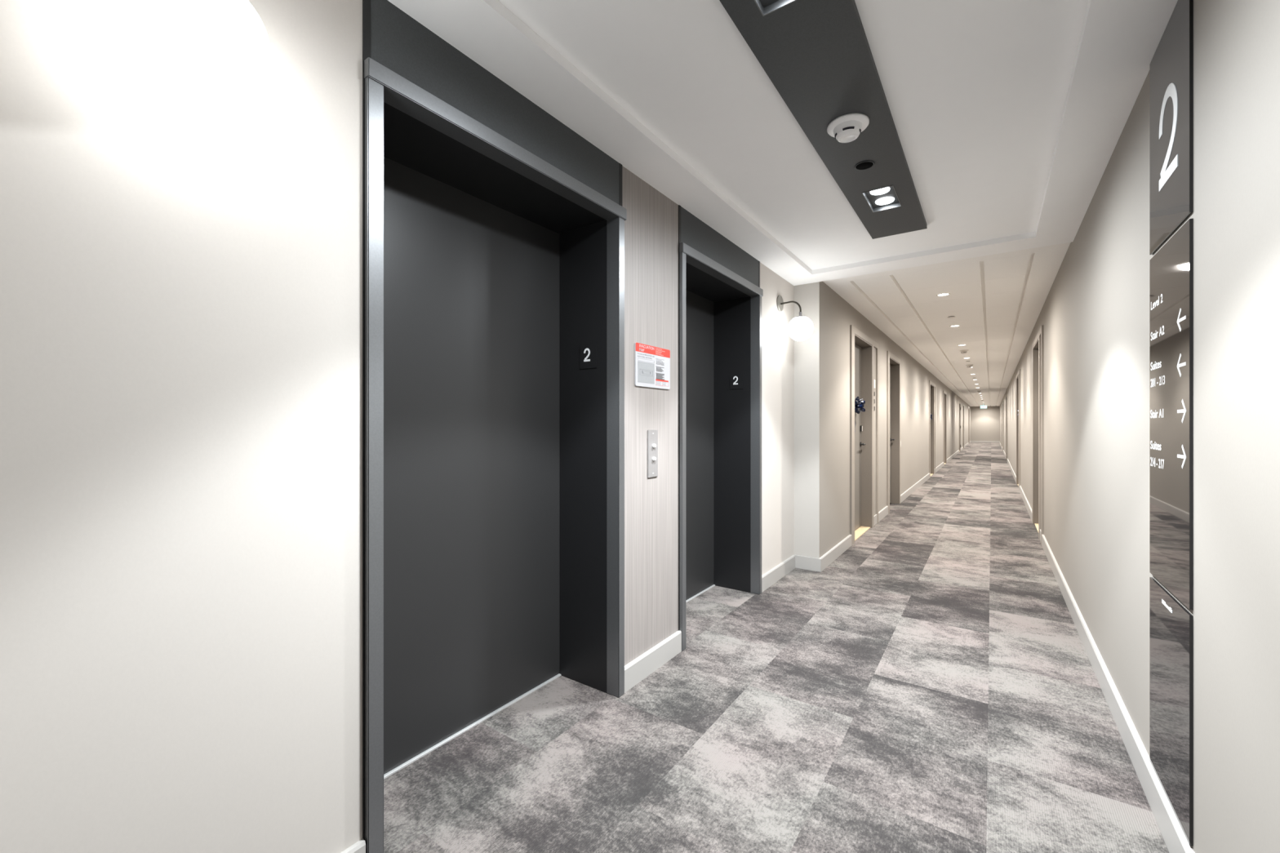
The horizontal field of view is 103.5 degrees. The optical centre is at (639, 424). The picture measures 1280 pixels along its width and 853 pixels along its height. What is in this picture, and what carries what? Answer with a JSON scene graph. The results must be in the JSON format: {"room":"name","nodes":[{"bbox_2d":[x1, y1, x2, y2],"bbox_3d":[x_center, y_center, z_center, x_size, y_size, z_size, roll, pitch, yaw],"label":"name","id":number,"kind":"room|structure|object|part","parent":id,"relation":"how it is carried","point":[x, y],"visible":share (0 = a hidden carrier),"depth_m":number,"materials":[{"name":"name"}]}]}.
{"room":"hotel corridor","nodes":[
{"label":"hotel corridor","id":0,"kind":"room"},
{"bbox_2d":[0,0,794,852],"bbox_3d":[-0.111,-0.015,2.628,0.420,2.470,4.375,0,0,35],"label":"wall","id":1,"kind":"structure","parent":0,"point":[181,259],"depth_m":1.07,"materials":[{"name":"paint"}]},
{"bbox_2d":[341,839,365,852],"bbox_3d":[-0.959,1.165,1.028,0.017,0.110,0.779,0,0,35],"label":"baseboard","id":2,"kind":"structure","parent":1,"relation":"attached to","point":[359,846],"depth_m":1.33,"materials":[{"name":"paint"}]},
{"bbox_2d":[362,0,626,852],"bbox_3d":[-0.558,0.025,1.928,0.409,2.411,1.158,0,0,35],"label":"elevator","id":3,"kind":"object","parent":1,"relation":"attached to","point":[493,230],"visible":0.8,"depth_m":2.00,"materials":[{"name":"black metal"}]},
{"bbox_3d":[-0.756,0.019,1.373,0.054,2.401,0.020,0,0,35],"label":"edge trim","id":4,"kind":"part","parent":3,"relation":"part of","materials":[{"name":"grey metal"}]},
{"bbox_3d":[-0.709,0.139,2.031,0.035,2.147,1.078,0,0,35],"label":"door panel","id":5,"kind":"part","parent":3,"relation":"part of","materials":[{"name":"grey metal"}]},
{"bbox_3d":[-0.704,1.222,2.027,0.047,0.017,1.058,0,0,35],"label":"door sill","id":6,"kind":"part","parent":3,"relation":"part of","materials":[{"name":"metal"}]},
{"bbox_3d":[-0.433,-1.074,1.839,0.053,0.214,1.114,0,0,35],"label":"header panel","id":7,"kind":"part","parent":3,"relation":"part of","materials":[{"name":"grey metal"}]},
{"bbox_2d":[579,343,596,368],"bbox_3d":[-0.241,-0.315,2.347,0.104,0.110,0.004,0,0,35],"label":"number plate","id":8,"kind":"object","parent":3,"relation":"attached to","point":[588,353],"visible":1,"depth_m":2.35,"materials":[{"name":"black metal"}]},
{"bbox_3d":[-0.108,0.019,2.304,0.054,2.401,0.020,0,0,35],"label":"edge trim","id":9,"kind":"part","parent":3,"relation":"part of","materials":[{"name":"grey metal"}]},
{"bbox_2d":[634,342,670,389],"bbox_3d":[0.067,-0.284,2.507,0.010,0.205,0.310,0,0,35],"label":"sign","id":10,"kind":"object","parent":1,"relation":"attached to","point":[651,363],"visible":1,"depth_m":2.49,"materials":[{"name":"white paper"}]},
{"bbox_2d":[655,347,665,355],"bbox_3d":[0.104,-0.366,2.556,0.001,0.032,0.088,0,0,35],"label":"print","id":11,"kind":"object","parent":10,"relation":"on","point":[659,351],"depth_m":2.55},
{"bbox_2d":[647,430,657,477],"bbox_3d":[0.068,0.145,2.501,0.018,0.234,0.087,0,0,35],"label":"plate","id":12,"kind":"object","parent":1,"relation":"attached to","point":[652,435],"visible":1,"depth_m":2.50,"materials":[{"name":"metal"}]},
{"bbox_2d":[624,630,681,693],"bbox_3d":[0.069,1.165,2.503,0.017,0.110,0.517,0,0,35],"label":"baseboard","id":13,"kind":"structure","parent":1,"relation":"attached to","point":[647,663],"depth_m":2.47,"materials":[{"name":"paint"}]},
{"bbox_2d":[678,204,763,651],"bbox_3d":[0.393,0.025,3.293,0.409,2.411,1.158,0,0,35],"label":"elevator","id":14,"kind":"object","parent":1,"relation":"attached to","point":[720,293],"visible":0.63,"depth_m":3.64,"materials":[{"name":"black metal"}]},
{"bbox_3d":[0.194,0.019,2.737,0.054,2.401,0.020,0,0,35],"label":"edge trim","id":15,"kind":"part","parent":14,"relation":"part of","materials":[{"name":"metal"}]},
{"bbox_3d":[0.242,0.139,3.395,0.035,2.147,1.078,0,0,35],"label":"door panel","id":16,"kind":"part","parent":14,"relation":"part of","materials":[{"name":"grey metal"}]},
{"bbox_3d":[0.247,1.222,3.392,0.047,0.017,1.058,0,0,35],"label":"door sill","id":17,"kind":"part","parent":14,"relation":"part of","materials":[{"name":"metal"}]},
{"bbox_3d":[0.518,-1.074,3.203,0.053,0.214,1.114,0,0,35],"label":"header panel","id":18,"kind":"part","parent":14,"relation":"part of","materials":[{"name":"grey metal"}]},
{"bbox_2d":[729,373,742,389],"bbox_3d":[0.709,-0.315,3.712,0.104,0.110,0.004,0,0,35],"label":"number plate","id":19,"kind":"object","parent":14,"relation":"attached to","point":[735,380],"visible":1,"depth_m":3.71,"materials":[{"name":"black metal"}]},
{"bbox_3d":[0.843,0.019,3.668,0.054,2.401,0.020,0,0,35],"label":"edge trim","id":20,"kind":"part","parent":14,"relation":"part of","materials":[{"name":"grey metal"}]},
{"bbox_2d":[761,555,795,592],"bbox_3d":[1.092,1.165,3.971,0.017,0.110,0.762,0,0,35],"label":"baseboard","id":21,"kind":"structure","parent":1,"relation":"attached to","point":[773,575],"depth_m":3.92,"materials":[{"name":"paint"}]},
{"bbox_2d":[776,295,813,341],"bbox_3d":[1.215,-0.835,3.931,0.264,0.376,0.192,0,0,35],"label":"wall lamp","id":22,"kind":"object","parent":1,"relation":"attached to","point":[800,328],"visible":1,"depth_m":3.86,"materials":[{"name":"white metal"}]},
{"bbox_3d":[1.112,-0.960,4.003,0.013,0.125,0.125,0,0,35],"label":"wall plate","id":23,"kind":"part","parent":22,"relation":"part of","materials":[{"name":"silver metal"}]},
{"bbox_3d":[1.183,-0.914,3.954,0.163,0.105,0.013,0,0,35],"label":"arm","id":24,"kind":"part","parent":22,"relation":"part of","materials":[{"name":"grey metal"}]},
{"bbox_3d":[1.244,-0.743,3.911,0.192,0.192,0.192,0,0,35],"label":"globe","id":25,"kind":"part","parent":22,"relation":"part of","materials":[{"name":"white glass"}]},
{"bbox_2d":[383,442,1168,852],"bbox_3d":[10.334,1.220,15.957,2.230,0.001,44.000,0,0,35],"label":"floor","id":26,"kind":"structure","parent":0,"point":[935,687],"depth_m":2.02,"materials":[{"name":"carpet"}]},
{"bbox_2d":[387,0,1177,406],"bbox_3d":[11.152,-1.228,17.158,2.285,0.094,41.095,0,0,35],"label":"ceiling","id":27,"kind":"structure","parent":0,"point":[975,91],"depth_m":2.05,"materials":[{"name":"white paint"}]},
{"bbox_2d":[719,0,927,239],"bbox_3d":[0.807,-1.203,1.988,0.305,0.024,2.846,0,0,35],"label":"ceiling panel","id":28,"kind":"object","parent":27,"relation":"attached to","point":[817,55],"visible":0.96,"depth_m":1.79,"materials":[{"name":"grey paint"}]},
{"bbox_2d":[754,0,796,16],"bbox_3d":[0.335,-1.202,1.310,0.145,0.026,0.291,0,0,35],"label":"recessed light","id":29,"kind":"object","parent":28,"relation":"attached to","point":[765,6],"visible":1,"depth_m":1.45,"materials":[{"name":"grey metal"}]},
{"bbox_3d":[0.335,-1.212,1.310,0.140,0.004,0.286,0,0,35],"label":"plate","id":30,"kind":"part","parent":29,"relation":"part of","materials":[{"name":"grey metal"}]},
{"bbox_2d":[826,112,869,142],"bbox_3d":[0.826,-1.163,2.006,0.156,0.056,0.156,0,0,35],"label":"smoke detector","id":31,"kind":"object","parent":28,"relation":"attached to","point":[846,128],"visible":1,"depth_m":1.97,"materials":[{"name":"white plastic"}]},
{"bbox_2d":[854,160,875,170],"bbox_3d":[1.032,-1.189,2.318,0.085,0.004,0.085,0,0,35],"label":"ceiling speaker","id":32,"kind":"object","parent":28,"relation":"attached to","point":[865,165],"visible":1,"depth_m":2.32,"materials":[{"name":"black plastic"}]},
{"bbox_2d":[862,185,902,212],"bbox_3d":[1.283,-1.202,2.671,0.145,0.026,0.291,0,0,35],"label":"recessed light","id":33,"kind":"object","parent":28,"relation":"attached to","point":[886,197],"visible":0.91,"depth_m":2.70,"materials":[{"name":"grey metal"}]},
{"bbox_2d":[935,293,950,296],"bbox_3d":[2.824,-1.208,4.699,0.118,0.004,0.118,0,0,35],"label":"recessed light","id":34,"kind":"object","parent":27,"relation":"in","point":[940,294],"visible":1,"depth_m":4.69,"materials":[{"name":"white plastic"}]},
{"bbox_2d":[959,349,968,354],"bbox_3d":[5.300,-1.182,8.252,0.130,0.056,0.130,0,0,35],"label":"smoke detector","id":35,"kind":"object","parent":27,"relation":"attached to","point":[963,352],"visible":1,"depth_m":8.22,"materials":[{"name":"white plastic"}]},
{"bbox_2d":[794,281,819,558],"bbox_3d":[1.314,-0.015,4.303,0.421,2.470,0.003,0,0,35],"label":"wall","id":36,"kind":"structure","parent":0,"point":[806,352],"depth_m":4.24,"materials":[{"name":"white paint"}]},
{"bbox_2d":[795,555,821,572],"bbox_3d":[1.401,1.165,4.230,0.228,0.110,0.017,0,0,35],"label":"baseboard","id":37,"kind":"structure","parent":36,"relation":"attached to","point":[804,562],"depth_m":4.22,"materials":[{"name":"paint"}]},
{"bbox_2d":[819,281,970,557],"bbox_3d":[11.811,-0.015,19.366,0.420,2.470,36.717,0,0,35],"label":"wall","id":38,"kind":"structure","parent":0,"point":[837,315],"depth_m":5.07,"materials":[{"name":"beige paint"}]},
{"bbox_2d":[819,534,851,571],"bbox_3d":[1.808,1.165,4.630,0.017,0.110,1.105,0,0,35],"label":"baseboard","id":39,"kind":"structure","parent":38,"relation":"attached to","point":[834,553],"depth_m":4.55,"materials":[{"name":"paint"}]},
{"bbox_2d":[849,324,878,545],"bbox_3d":[2.479,0.111,5.732,0.177,2.226,1.470,0,0,35],"label":"door","id":40,"kind":"structure","parent":38,"relation":"in","point":[862,381],"depth_m":5.95,"materials":[{"name":"beige paint"}]},
{"bbox_2d":[854,396,865,431],"bbox_3d":[2.445,-0.111,5.636,0.120,0.403,0.214,0,0,35],"label":"ribbon bow","id":41,"kind":"object","parent":40,"relation":"attached to","point":[859,406],"visible":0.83,"depth_m":5.61,"materials":[{"name":"blue fabric"}]},
{"bbox_3d":[2.859,1.165,6.140,0.014,0.110,0.225,0,0,35],"label":"strip baseboard","id":42,"kind":"part","parent":40,"relation":"part of","materials":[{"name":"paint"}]},
{"bbox_2d":[878,506,888,522],"bbox_3d":[3.168,1.165,6.581,0.017,0.110,0.710,0,0,35],"label":"baseboard","id":43,"kind":"structure","parent":38,"relation":"attached to","point":[883,513],"depth_m":6.54,"materials":[{"name":"paint"}]},
{"bbox_2d":[886,351,900,513],"bbox_3d":[3.630,0.109,7.383,0.177,2.222,1.135,0,0,35],"label":"door","id":44,"kind":"structure","parent":38,"relation":"in","point":[893,362],"depth_m":7.74,"materials":[{"name":"beige paint"}]},
{"bbox_2d":[900,473,929,502],"bbox_3d":[5.306,1.165,9.649,0.017,0.110,4.500,0,0,35],"label":"baseboard","id":45,"kind":"structure","parent":38,"relation":"attached to","point":[903,496],"depth_m":9.14,"materials":[{"name":"paint"}]},
{"bbox_2d":[928,380,935,477],"bbox_3d":[6.947,0.111,12.144,0.177,2.226,1.470,0,0,35],"label":"door","id":46,"kind":"structure","parent":38,"relation":"in","point":[931,385],"depth_m":12.37,"materials":[{"name":"beige paint"}]},
{"bbox_2d":[935,462,943,472],"bbox_3d":[8.199,1.165,13.800,0.017,0.110,2.680,0,0,35],"label":"baseboard","id":47,"kind":"structure","parent":38,"relation":"attached to","point":[939,467],"depth_m":13.58,"materials":[{"name":"paint"}]},
{"bbox_2d":[942,390,946,465],"bbox_3d":[9.224,0.111,15.411,0.177,2.226,1.135,0,0,35],"label":"door","id":48,"kind":"structure","parent":38,"relation":"in","point":[944,393],"depth_m":15.77,"materials":[{"name":"beige paint"}]},
{"bbox_2d":[946,449,959,462],"bbox_3d":[11.762,1.165,18.914,0.017,0.110,7.515,0,0,35],"label":"baseboard","id":49,"kind":"structure","parent":38,"relation":"attached to","point":[953,455],"depth_m":18.33,"materials":[{"name":"paint"}]},
{"bbox_2d":[959,401,960,451],"bbox_3d":[14.174,0.111,22.505,0.189,2.226,1.135,0,0,35],"label":"door","id":50,"kind":"structure","parent":38,"relation":"in","point":[959,402],"depth_m":22.85,"materials":[{"name":"beige paint"}]},
{"bbox_2d":[962,404,964,448],"bbox_3d":[16.175,0.111,25.376,0.189,2.226,1.135,0,0,35],"label":"door","id":51,"kind":"structure","parent":38,"relation":"in","point":[962,404],"depth_m":25.46,"materials":[{"name":"beige paint"}]},
{"bbox_2d":[968,408,969,443],"bbox_3d":[20.516,0.111,31.615,0.177,2.226,1.135,0,0,35],"label":"door","id":52,"kind":"structure","parent":38,"relation":"in","point":[969,408],"depth_m":32.02,"materials":[{"name":"beige paint"}]},
{"bbox_2d":[970,405,999,440],"bbox_3d":[23.181,-0.015,33.911,2.204,2.470,0.150,0,0,35],"label":"wall","id":53,"kind":"structure","parent":0,"point":[984,422],"depth_m":33.85,"materials":[{"name":"beige paint"}]},
{"bbox_2d":[970,440,999,442],"bbox_3d":[23.133,1.165,33.842,1.570,0.110,0.017,0,0,35],"label":"baseboard","id":54,"kind":"structure","parent":53,"relation":"attached to","point":[971,441],"depth_m":33.83,"materials":[{"name":"paint"}]},
{"bbox_2d":[999,0,1279,852],"bbox_3d":[11.341,-0.015,15.255,0.300,2.470,44.000,0,0,35],"label":"wall","id":55,"kind":"structure","parent":0,"point":[1094,314],"depth_m":1.24,"materials":[{"name":"beige paint"}]},
{"bbox_2d":[1000,404,1001,447],"bbox_3d":[18.729,0.111,25.995,0.177,2.226,1.470,0,0,35],"label":"door","id":56,"kind":"structure","parent":55,"relation":"in","point":[1001,405],"depth_m":26.54,"materials":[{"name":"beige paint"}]},
{"bbox_2d":[1002,401,1004,451],"bbox_3d":[16.270,0.111,22.467,0.177,2.226,1.470,0,0,35],"label":"door","id":57,"kind":"structure","parent":55,"relation":"in","point":[1002,402],"depth_m":22.60,"materials":[{"name":"beige paint"}]},
{"bbox_2d":[1005,394,1007,461],"bbox_3d":[12.440,0.111,16.970,0.177,2.226,1.470,0,0,35],"label":"door","id":58,"kind":"structure","parent":55,"relation":"in","point":[1006,394],"depth_m":16.66,"materials":[{"name":"beige paint"}]},
{"bbox_2d":[1007,458,1016,483],"bbox_3d":[9.847,1.165,13.389,0.017,0.110,7.370,0,0,35],"label":"baseboard","id":59,"kind":"structure","parent":55,"relation":"attached to","point":[1008,462],"depth_m":12.44,"materials":[{"name":"paint"}]},
{"bbox_2d":[1016,368,1020,490],"bbox_3d":[7.385,0.111,9.717,0.177,2.226,1.470,0,0,35],"label":"door","id":60,"kind":"structure","parent":55,"relation":"in","point":[1018,375],"depth_m":10.23,"materials":[{"name":"beige paint"}]},
{"bbox_2d":[1019,485,1031,520],"bbox_3d":[5.903,1.165,7.731,0.017,0.110,3.485,0,0,35],"label":"baseboard","id":61,"kind":"structure","parent":55,"relation":"attached to","point":[1023,495],"depth_m":7.40,"materials":[{"name":"paint"}]},
{"bbox_2d":[1031,324,1044,544],"bbox_3d":[4.553,0.111,5.652,0.177,2.226,1.470,0,0,35],"label":"door","id":62,"kind":"structure","parent":55,"relation":"in","point":[1037,345],"depth_m":5.60,"materials":[{"name":"beige paint"}]},
{"bbox_2d":[1041,533,1195,852],"bbox_3d":[1.349,1.165,1.196,0.017,0.110,9.505,0,0,35],"label":"baseboard","id":63,"kind":"structure","parent":55,"relation":"attached to","point":[1175,839],"depth_m":1.86,"materials":[{"name":"paint"}]},
{"bbox_2d":[1149,217,1193,609],"bbox_3d":[1.557,-0.026,1.485,0.007,1.023,0.404,0,0,35],"label":"sign","id":64,"kind":"object","parent":55,"relation":"attached to","point":[1171,268],"visible":1,"depth_m":1.45,"materials":[{"name":"black plastic"}]},
{"bbox_2d":[1149,0,1193,254],"bbox_3d":[1.556,-0.867,1.485,0.008,0.624,0.404,0,0,35],"label":"number sign","id":65,"kind":"object","parent":55,"relation":"attached to","point":[1171,64],"visible":1,"depth_m":1.45,"materials":[{"name":"black plastic"}]},
{"bbox_2d":[1149,577,1193,846],"bbox_3d":[1.556,0.801,1.485,0.008,0.602,0.404,0,0,35],"label":"sign","id":66,"kind":"object","parent":55,"relation":"attached to","point":[1171,624],"visible":1,"depth_m":1.44,"materials":[{"name":"grey glass"}]}
]}

